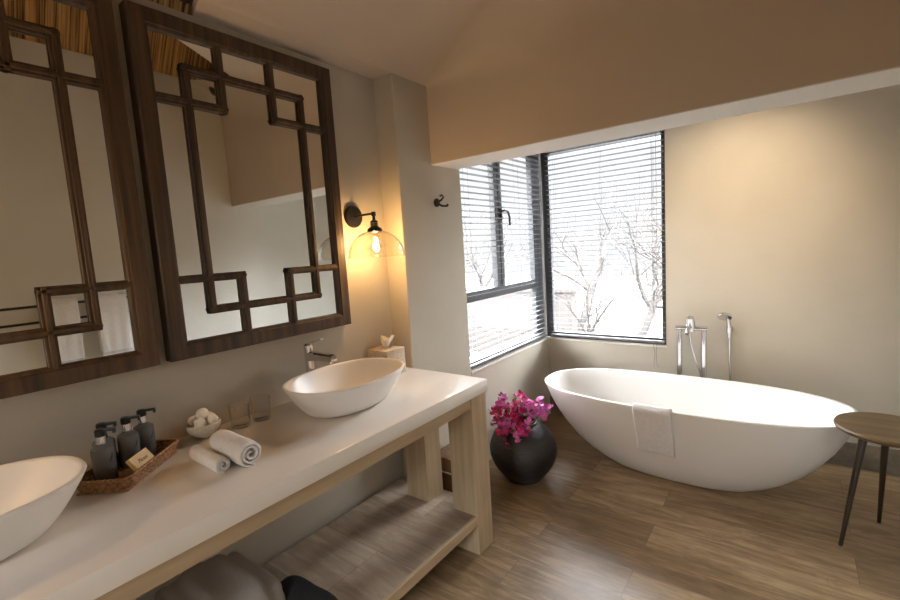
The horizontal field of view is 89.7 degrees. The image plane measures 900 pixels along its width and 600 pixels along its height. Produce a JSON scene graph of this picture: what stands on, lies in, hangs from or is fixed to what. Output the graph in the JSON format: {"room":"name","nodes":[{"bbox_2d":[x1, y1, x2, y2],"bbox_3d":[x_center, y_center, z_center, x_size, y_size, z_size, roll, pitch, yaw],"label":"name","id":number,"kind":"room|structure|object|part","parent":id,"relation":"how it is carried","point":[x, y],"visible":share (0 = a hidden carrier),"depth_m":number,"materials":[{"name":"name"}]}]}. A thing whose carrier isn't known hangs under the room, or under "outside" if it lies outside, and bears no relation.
{"room":"bathroom","nodes":[
{"label":"bathroom","id":0,"kind":"room"},
{"bbox_2d":[149,0,192,15],"bbox_3d":[-0.803,-1.763,0.023,2.505,1.991,5.130,1,8,37],"label":"ceiling","id":1,"kind":"structure","parent":0,"point":[178,5],"depth_m":1.60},
{"bbox_2d":[180,0,192,3],"bbox_3d":[-0.868,-1.083,1.493,0.065,0.096,0.237,-8,8,-33],"label":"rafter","id":2,"kind":"object","parent":1,"relation":"attached to","point":[184,1],"visible":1,"depth_m":1.59,"materials":[{"name":"brown wood"}]},
{"bbox_2d":[0,0,402,599],"bbox_3d":[-1.772,0.300,0.726,0.200,2.330,4.565,1,8,37],"label":"wall","id":3,"kind":"structure","parent":0,"point":[58,421],"depth_m":1.86,"materials":[{"name":"beige paint"}]},
{"bbox_2d":[0,0,160,398],"bbox_3d":[-1.269,-0.314,1.161,0.054,1.174,0.800,1,8,37],"label":"framed mirror","id":4,"kind":"object","parent":3,"relation":"attached to","point":[76,305],"visible":1,"depth_m":1.33,"materials":[{"name":"brown wood"}]},
{"bbox_2d":[119,0,350,361],"bbox_3d":[-0.770,-0.418,1.822,0.054,1.174,0.800,1,8,37],"label":"framed mirror","id":5,"kind":"object","parent":3,"relation":"attached to","point":[236,143],"visible":1,"depth_m":1.73,"materials":[{"name":"brown wood"}]},
{"bbox_2d":[344,206,405,258],"bbox_3d":[-0.363,-0.335,2.170,0.290,0.259,0.282,1,8,37],"label":"wall lamp","id":6,"kind":"object","parent":3,"relation":"attached to","point":[353,215],"visible":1,"depth_m":2.20,"materials":[{"name":"black metal"}]},
{"bbox_3d":[-0.413,-0.402,2.196,0.143,0.042,0.022,1,8,37],"label":"arm","id":7,"kind":"part","parent":6,"relation":"part of","materials":[{"name":"black metal"}]},
{"bbox_2d":[367,220,381,232],"bbox_3d":[-0.361,-0.352,2.165,0.072,0.062,0.072,1,8,37],"label":"socket","id":8,"kind":"object","parent":6,"relation":"attached to","point":[374,228],"depth_m":2.15,"materials":[{"name":"black metal"}]},
{"bbox_3d":[-0.356,-0.268,2.175,0.282,0.124,0.282,1,8,37],"label":"lamp shade","id":9,"kind":"part","parent":6,"relation":"part of","materials":[{"name":"clear glass"}]},
{"bbox_2d":[192,0,487,85],"bbox_3d":[0.220,-1.397,1.393,2.520,0.645,1.238,1,8,37],"label":"ceiling","id":10,"kind":"structure","parent":0,"point":[371,39],"depth_m":1.91,"materials":[{"name":"white paint"}]},
{"bbox_2d":[373,73,470,476],"bbox_3d":[-0.191,-0.018,2.708,0.332,2.330,0.545,1,8,37],"label":"wall pier","id":11,"kind":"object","parent":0,"point":[427,284],"visible":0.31,"depth_m":2.46,"materials":[{"name":"beige paint"}]},
{"bbox_2d":[434,194,448,206],"bbox_3d":[-0.050,-0.561,2.564,0.087,0.073,0.042,-4,6,-2],"label":"robe hook","id":12,"kind":"object","parent":11,"relation":"attached to","point":[437,201],"visible":1,"depth_m":2.55,"materials":[{"name":"black metal"}]},
{"bbox_2d":[471,333,550,459],"bbox_3d":[0.467,0.701,3.519,0.232,0.643,1.345,1,8,37],"label":"wall","id":13,"kind":"structure","parent":0,"point":[526,371],"depth_m":3.38,"materials":[{"name":"beige paint"}]},
{"bbox_2d":[466,154,544,364],"bbox_3d":[0.411,-0.380,3.288,0.093,1.555,1.185,1,8,37],"label":"window","id":14,"kind":"structure","parent":13,"relation":"in","point":[532,250],"depth_m":3.48,"materials":[{"name":"grey metal"}]},
{"bbox_2d":[460,154,546,368],"bbox_3d":[0.415,-0.388,3.259,0.037,1.533,1.121,1,8,37],"label":"window blind","id":15,"kind":"object","parent":14,"relation":"attached to","point":[474,365],"visible":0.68,"depth_m":3.21,"materials":[{"name":"grey plastic"}]},
{"bbox_3d":[0.462,0.363,3.343,0.032,0.018,1.121,1,8,37],"label":"rail","id":16,"kind":"part","parent":15,"relation":"part of","materials":[{"name":"grey plastic"}]},
{"bbox_3d":[0.396,-0.591,3.224,0.048,0.120,0.084,1,8,37],"label":"handle","id":17,"kind":"part","parent":14,"relation":"part of","materials":[{"name":"black metal"}]},
{"bbox_2d":[470,336,666,373],"bbox_3d":[0.810,0.384,3.206,1.146,0.012,1.349,1,8,37],"label":"trim","id":18,"kind":"structure","parent":13,"relation":"on","point":[498,359],"depth_m":3.42,"materials":[{"name":"white paint"}]},
{"bbox_2d":[400,413,899,599],"bbox_3d":[-0.053,1.401,0.797,2.900,0.080,6.460,1,8,37],"label":"floor","id":19,"kind":"structure","parent":0,"point":[595,526],"depth_m":2.14,"materials":[{"name":"brown wood"}]},
{"bbox_2d":[0,367,492,599],"bbox_3d":[-0.866,0.945,1.273,0.607,0.820,2.754,1,8,37],"label":"table","id":20,"kind":"object","parent":19,"relation":"on","point":[119,545],"visible":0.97,"depth_m":1.57,"materials":[{"name":"beige"}]},
{"bbox_2d":[0,456,86,560],"bbox_3d":[-1.109,0.513,0.969,0.380,0.133,0.540,1,8,37],"label":"basin","id":21,"kind":"object","parent":20,"relation":"on","point":[34,492],"visible":1,"depth_m":1.13,"materials":[{"name":"white ceramic"}]},
{"bbox_2d":[76,438,178,495],"bbox_3d":[-0.973,0.502,1.378,0.168,0.044,0.282,-4,6,-3],"label":"wicker tray","id":22,"kind":"object","parent":20,"relation":"on","point":[127,479],"visible":0.65,"depth_m":1.30,"materials":[{"name":"wicker"}]},
{"bbox_2d":[90,427,118,480],"bbox_3d":[-1.006,0.449,1.318,0.057,0.155,0.063,2,8,41],"label":"pump bottle","id":23,"kind":"object","parent":22,"relation":"on","point":[103,456],"visible":0.97,"depth_m":1.30,"materials":[{"name":"grey"}]},
{"bbox_2d":[92,421,118,469],"bbox_3d":[-1.042,0.445,1.370,0.057,0.155,0.063,2,8,41],"label":"pump bottle","id":24,"kind":"object","parent":22,"relation":"on","point":[109,439],"visible":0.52,"depth_m":1.36,"materials":[{"name":"grey plastic"}]},
{"bbox_2d":[116,415,140,467],"bbox_3d":[-1.000,0.438,1.413,0.057,0.155,0.063,1,8,38],"label":"pump bottle","id":25,"kind":"object","parent":22,"relation":"on","point":[128,441],"visible":0.84,"depth_m":1.39,"materials":[{"name":"grey"}]},
{"bbox_2d":[125,447,153,471],"bbox_3d":[-0.930,0.479,1.360,0.032,0.039,0.086,-4,6,-4],"label":"note card","id":26,"kind":"object","parent":22,"relation":"in","point":[142,457],"visible":1,"depth_m":1.35,"materials":[{"name":"beige paper"}]},
{"bbox_2d":[133,407,156,454],"bbox_3d":[-0.994,0.431,1.473,0.063,0.155,0.057,-1,7,21],"label":"pump bottle","id":27,"kind":"object","parent":22,"relation":"on","point":[146,431],"visible":0.84,"depth_m":1.46,"materials":[{"name":"grey plastic"}]},
{"bbox_2d":[186,417,220,438],"bbox_3d":[-0.889,0.465,1.638,0.113,0.053,0.113,1,8,37],"label":"bowl","id":28,"kind":"object","parent":20,"relation":"on","point":[203,432],"visible":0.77,"depth_m":1.60,"materials":[{"name":"beige ceramic"}]},
{"bbox_2d":[188,415,196,425],"bbox_3d":[-0.923,0.436,1.636,0.046,0.040,0.044,1,8,37],"label":"ball","id":29,"kind":"object","parent":28,"relation":"in","point":[191,419],"visible":0.51,"depth_m":1.62,"materials":[{"name":"white fabric"}]},
{"bbox_2d":[194,417,205,426],"bbox_3d":[-0.884,0.438,1.603,0.039,0.045,0.045,-5,6,-11],"label":"ball","id":30,"kind":"object","parent":28,"relation":"in","point":[199,422],"visible":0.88,"depth_m":1.59,"materials":[{"name":"white fabric"}]},
{"bbox_2d":[207,413,218,424],"bbox_3d":[-0.856,0.433,1.634,0.043,0.046,0.038,-2,6,10],"label":"ball","id":31,"kind":"object","parent":28,"relation":"in","point":[212,418],"visible":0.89,"depth_m":1.62,"materials":[{"name":"white fabric"}]},
{"label":"ball","id":32,"kind":"object","parent":28,"relation":"in","visible":0},
{"bbox_2d":[195,408,209,419],"bbox_3d":[-0.893,0.411,1.632,0.038,0.045,0.044,-2,6,12],"label":"ball","id":33,"kind":"object","parent":32,"relation":"on","point":[203,413],"visible":0.82,"depth_m":1.62,"materials":[{"name":"white fabric"}]},
{"bbox_2d":[189,445,229,473],"bbox_3d":[-0.740,0.487,1.388,0.185,0.049,0.046,1,8,38],"label":"cloth","id":34,"kind":"object","parent":20,"relation":"on","point":[216,462],"visible":1,"depth_m":1.35,"materials":[{"name":"white fabric"}]},
{"bbox_2d":[155,551,285,599],"bbox_3d":[-0.753,1.014,1.479,0.420,0.231,0.338,0,7,31],"label":"robe","id":35,"kind":"object","parent":20,"relation":"on","point":[232,576],"visible":0.98,"depth_m":1.47,"materials":[{"name":"white fabric"}]},
{"bbox_2d":[209,429,260,466],"bbox_3d":[-0.676,0.462,1.419,0.200,0.079,0.074,2,8,39],"label":"cloth","id":36,"kind":"object","parent":20,"relation":"on","point":[243,451],"visible":0.99,"depth_m":1.38,"materials":[{"name":"white fabric"}]},
{"bbox_2d":[228,400,250,429],"bbox_3d":[-0.791,0.433,1.704,0.075,0.090,0.075,1,8,37],"label":"drinking glass","id":37,"kind":"object","parent":20,"relation":"on","point":[249,419],"visible":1,"depth_m":1.70,"materials":[{"name":"clear glass"}]},
{"bbox_2d":[249,394,270,421],"bbox_3d":[-0.740,0.422,1.771,0.075,0.090,0.075,1,8,37],"label":"drinking glass","id":38,"kind":"object","parent":20,"relation":"on","point":[258,394],"visible":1,"depth_m":1.76,"materials":[{"name":"clear glass"}]},
{"bbox_2d":[280,575,337,599],"bbox_3d":[-0.489,1.034,1.521,0.200,0.145,0.138,1,8,34],"label":"towel","id":39,"kind":"object","parent":20,"relation":"on","point":[294,587],"visible":0.91,"depth_m":1.51,"materials":[{"name":"black fabric"}]},
{"bbox_2d":[303,339,336,371],"bbox_3d":[-0.556,0.299,1.944,0.194,0.274,0.052,1,8,37],"label":"tap","id":40,"kind":"object","parent":20,"relation":"on","point":[311,356],"visible":0.7,"depth_m":1.95,"materials":[{"name":"silver metal"}]},
{"bbox_3d":[-0.549,0.245,1.930,0.168,0.043,0.036,1,8,37],"label":"spout","id":41,"kind":"part","parent":40,"relation":"part of","materials":[{"name":"silver metal"}]},
{"bbox_2d":[282,358,404,417],"bbox_3d":[-0.422,0.369,1.882,0.380,0.133,0.540,1,8,34],"label":"basin","id":42,"kind":"object","parent":20,"relation":"on","point":[345,388],"visible":1,"depth_m":1.85,"materials":[{"name":"white ceramic"}]},
{"bbox_2d":[261,476,473,599],"bbox_3d":[-0.850,1.181,1.299,0.555,0.043,2.715,1,8,37],"label":"shelf","id":43,"kind":"object","parent":20,"relation":"attached to","point":[383,546],"depth_m":1.94,"materials":[{"name":"brown wood"}]},
{"bbox_2d":[367,335,405,372],"bbox_3d":[-0.329,0.281,2.335,0.144,0.196,0.132,1,8,37],"label":"tissue box","id":44,"kind":"object","parent":20,"relation":"on","point":[385,350],"visible":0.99,"depth_m":2.31,"materials":[{"name":"beige paper"}]},
{"bbox_3d":[-0.138,0.813,2.322,0.140,0.760,0.120,1,8,37],"label":"leg","id":45,"kind":"part","parent":20,"relation":"part of","materials":[{"name":"brown wood"}]},
{"bbox_3d":[0.098,0.815,2.172,0.142,0.760,0.120,1,8,37],"label":"leg","id":46,"kind":"part","parent":20,"relation":"part of","materials":[{"name":"brown wood"}]},
{"bbox_2d":[440,443,452,492],"bbox_3d":[0.050,1.007,2.552,0.246,0.300,0.176,1,8,37],"label":"waste bin","id":47,"kind":"object","parent":19,"relation":"on","point":[445,451],"visible":0.18,"depth_m":2.49,"materials":[{"name":"brown wicker"}]},
{"bbox_3d":[0.043,0.897,2.540,0.240,0.078,0.170,1,8,37],"label":"lid","id":48,"kind":"part","parent":47,"relation":"part of","materials":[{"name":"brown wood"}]},
{"bbox_2d":[490,415,556,484],"bbox_3d":[0.454,0.923,2.809,0.409,0.362,0.409,1,8,37],"label":"vase","id":49,"kind":"object","parent":19,"relation":"on","point":[527,461],"visible":0.68,"depth_m":2.65,"materials":[{"name":"black ceramic"}]},
{"bbox_2d":[488,390,552,444],"bbox_3d":[0.406,0.713,2.731,0.390,0.352,0.334,1,8,37],"label":"flower bouquet","id":50,"kind":"object","parent":49,"relation":"in","point":[525,404],"visible":0.96,"depth_m":2.68,"materials":[{"name":"pink plant"}]},
{"bbox_2d":[675,316,707,377],"bbox_3d":[1.612,0.556,3.039,0.210,0.897,0.179,1,8,37],"label":"mixer","id":51,"kind":"object","parent":19,"relation":"on","point":[690,326],"visible":0.57,"depth_m":3.02,"materials":[{"name":"silver metal"}]},
{"bbox_3d":[1.589,0.596,3.131,0.064,0.800,0.064,1,8,37],"label":"post","id":52,"kind":"part","parent":51,"relation":"part of","materials":[{"name":"silver metal"}]},
{"bbox_3d":[1.572,0.197,2.984,0.027,0.050,0.135,1,8,37],"label":"spout","id":53,"kind":"part","parent":51,"relation":"part of","materials":[{"name":"silver metal"}]},
{"bbox_3d":[1.705,0.598,3.043,0.064,0.800,0.064,1,8,37],"label":"post","id":54,"kind":"part","parent":51,"relation":"part of","materials":[{"name":"silver metal"}]},
{"bbox_2d":[545,368,857,491],"bbox_3d":[1.355,0.798,2.708,1.621,0.520,0.716,1,8,38],"label":"bathtub","id":55,"kind":"object","parent":19,"relation":"on","point":[733,436],"visible":0.91,"depth_m":2.56,"materials":[{"name":"white ceramic"}]},
{"bbox_2d":[632,403,674,457],"bbox_3d":[1.109,0.713,2.464,0.203,0.299,0.098,1,8,38],"label":"hand towel","id":56,"kind":"object","parent":55,"relation":"on","point":[653,424],"visible":0.98,"depth_m":2.44,"materials":[{"name":"white fabric"}]},
{"bbox_2d":[833,412,899,545],"bbox_3d":[1.926,0.823,1.998,0.374,0.562,0.425,1,8,37],"label":"stool","id":57,"kind":"object","parent":19,"relation":"on","point":[882,429],"visible":1,"depth_m":2.00,"materials":[{"name":"brown wood"}]},
{"bbox_3d":[1.786,0.842,2.001,0.095,0.540,0.032,-2,6,12],"label":"leg","id":58,"kind":"part","parent":57,"relation":"part of","materials":[{"name":"black"}]},
{"bbox_3d":[1.894,0.560,1.949,0.374,0.026,0.374,1,8,37],"label":"seat","id":59,"kind":"part","parent":57,"relation":"part of","materials":[{"name":"brown wood"}]},
{"bbox_3d":[2.020,0.814,2.113,0.033,0.542,0.128,1,8,37],"label":"leg","id":60,"kind":"part","parent":57,"relation":"part of","materials":[{"name":"black"}]},
{"bbox_2d":[426,0,899,163],"bbox_3d":[0.787,-1.936,1.815,2.900,2.388,0.243,1,8,37],"label":"wall","id":61,"kind":"structure","parent":0,"point":[644,59],"depth_m":1.78,"materials":[{"name":"paint"}]},
{"bbox_2d":[425,0,628,87],"bbox_3d":[0.577,-1.371,1.758,1.988,0.629,0.240,1,8,37],"label":"ceiling","id":62,"kind":"structure","parent":61,"relation":"attached to","point":[505,37],"depth_m":2.06,"materials":[{"name":"paint"}]},
{"bbox_2d":[431,66,899,169],"bbox_3d":[0.993,-0.747,1.848,2.568,0.004,0.242,1,8,37],"label":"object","id":63,"kind":"structure","parent":61,"relation":"attached to","point":[890,76],"depth_m":1.82,"materials":[{"name":"paint"}]},
{"bbox_2d":[548,84,899,449],"bbox_3d":[1.877,-0.168,3.038,2.568,2.300,0.200,1,8,37],"label":"wall","id":64,"kind":"structure","parent":0,"point":[784,221],"depth_m":2.75,"materials":[{"name":"beige paint"}]},
{"bbox_2d":[538,130,665,344],"bbox_3d":[1.158,-0.448,3.487,0.949,1.555,0.060,1,8,37],"label":"window","id":65,"kind":"structure","parent":64,"relation":"in","point":[549,285],"depth_m":3.69,"materials":[{"name":"grey metal"}]},
{"bbox_2d":[544,130,665,365],"bbox_3d":[1.154,-0.370,3.445,0.878,1.701,0.056,1,8,37],"label":"window blind","id":66,"kind":"object","parent":65,"relation":"attached to","point":[653,341],"visible":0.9,"depth_m":3.38,"materials":[{"name":"grey plastic"}]},
{"bbox_3d":[1.156,-0.443,3.444,0.740,1.495,0.037,1,8,37],"label":"ladder cord","id":67,"kind":"part","parent":66,"relation":"part of","materials":[{"name":"grey plastic"}]},
{"bbox_3d":[1.109,-1.192,3.361,0.878,0.045,0.036,1,8,37],"label":"head rail","id":68,"kind":"part","parent":66,"relation":"part of","materials":[{"name":"grey"}]},
{"bbox_3d":[1.201,0.297,3.527,0.878,0.018,0.032,1,8,37],"label":"rail","id":69,"kind":"part","parent":66,"relation":"part of","materials":[{"name":"grey plastic"}]},
{"bbox_3d":[1.436,-0.336,3.206,0.008,1.650,0.017,-6,7,-19],"label":"pull cord","id":70,"kind":"part","parent":66,"relation":"part of","materials":[{"name":"grey plastic"}]},
{"bbox_3d":[1.456,-0.335,3.194,0.015,1.651,0.011,1,8,37],"label":"pull cord","id":71,"kind":"part","parent":66,"relation":"part of","materials":[{"name":"white fabric"}]},
{"bbox_2d":[550,396,899,475],"bbox_3d":[1.788,0.909,3.143,2.338,0.152,0.011,1,8,37],"label":"baseboard","id":72,"kind":"structure","parent":64,"relation":"attached to","point":[845,456],"depth_m":2.65,"materials":[{"name":"brown wood"}]},
{"bbox_2d":[717,312,733,380],"bbox_3d":[1.819,0.516,2.998,0.087,0.891,0.104,1,8,37],"label":"shower","id":73,"kind":"object","parent":64,"relation":"attached to","point":[727,317],"visible":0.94,"depth_m":2.96,"materials":[{"name":"silver metal"}]},
{"bbox_3d":[1.815,0.174,2.955,0.046,0.147,0.028,-5,7,-15],"label":"handle","id":74,"kind":"part","parent":73,"relation":"part of","materials":[{"name":"silver metal"}]},
{"label":"outside","id":75,"kind":"structure","parent":0,"visible":0},
{"bbox_2d":[466,275,662,355],"bbox_3d":[1.702,1.114,5.199,28.000,0.100,34.000,1,8,37],"label":"ground","id":76,"kind":"structure","parent":75,"point":[634,314],"depth_m":11.82,"materials":[{"name":"white snow"}]},
{"bbox_2d":[462,195,528,286],"bbox_3d":[0.480,-0.759,8.893,2.396,2.967,3.995,-7,7,-26],"label":"bare tree","id":77,"kind":"object","parent":76,"relation":"on","point":[478,268],"visible":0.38,"depth_m":8.63,"materials":[{"name":"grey plant"}]},
{"bbox_2d":[466,287,579,351],"bbox_3d":[0.701,0.330,7.488,2.900,1.070,0.280,1,8,37],"label":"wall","id":78,"kind":"structure","parent":76,"relation":"on","point":[568,319],"depth_m":7.17,"materials":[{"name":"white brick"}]},
{"bbox_2d":[479,146,628,331],"bbox_3d":[2.028,-1.076,8.528,2.556,3.528,2.290,1,8,37],"label":"bare tree","id":79,"kind":"object","parent":76,"relation":"on","point":[595,279],"visible":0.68,"depth_m":7.93,"materials":[{"name":"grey plant"}]},
{"bbox_2d":[554,217,661,332],"bbox_3d":[1.721,0.040,5.187,1.634,2.074,1.670,-1,7,23],"label":"bare tree","id":80,"kind":"object","parent":76,"relation":"on","point":[597,311],"visible":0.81,"depth_m":5.13,"materials":[{"name":"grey plant"}]},
{"bbox_2d":[590,170,661,268],"bbox_3d":[3.937,-1.211,8.215,2.327,3.609,3.184,-9,8,-41],"label":"bare tree","id":81,"kind":"object","parent":76,"relation":"on","point":[647,255],"visible":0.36,"depth_m":8.74,"materials":[{"name":"grey plant"}]},
{"bbox_2d":[594,205,661,316],"bbox_3d":[4.669,-1.058,10.009,3.069,2.815,2.856,-3,6,1],"label":"bare tree","id":82,"kind":"object","parent":76,"relation":"on","point":[659,268],"visible":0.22,"depth_m":10.19,"materials":[{"name":"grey plant"}]},
{"bbox_2d":[595,163,661,335],"bbox_3d":[3.023,-0.468,6.167,1.844,2.726,2.443,-1,7,22],"label":"bare tree","id":83,"kind":"object","parent":76,"relation":"on","point":[648,312],"visible":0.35,"depth_m":6.31,"materials":[{"name":"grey plant"}]},
{"bbox_2d":[610,198,661,308],"bbox_3d":[3.454,-0.844,6.581,1.849,3.370,2.667,3,9,44],"label":"bare tree","id":84,"kind":"object","parent":76,"relation":"on","point":[660,232],"visible":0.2,"depth_m":6.32,"materials":[{"name":"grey plant"}]}
]}

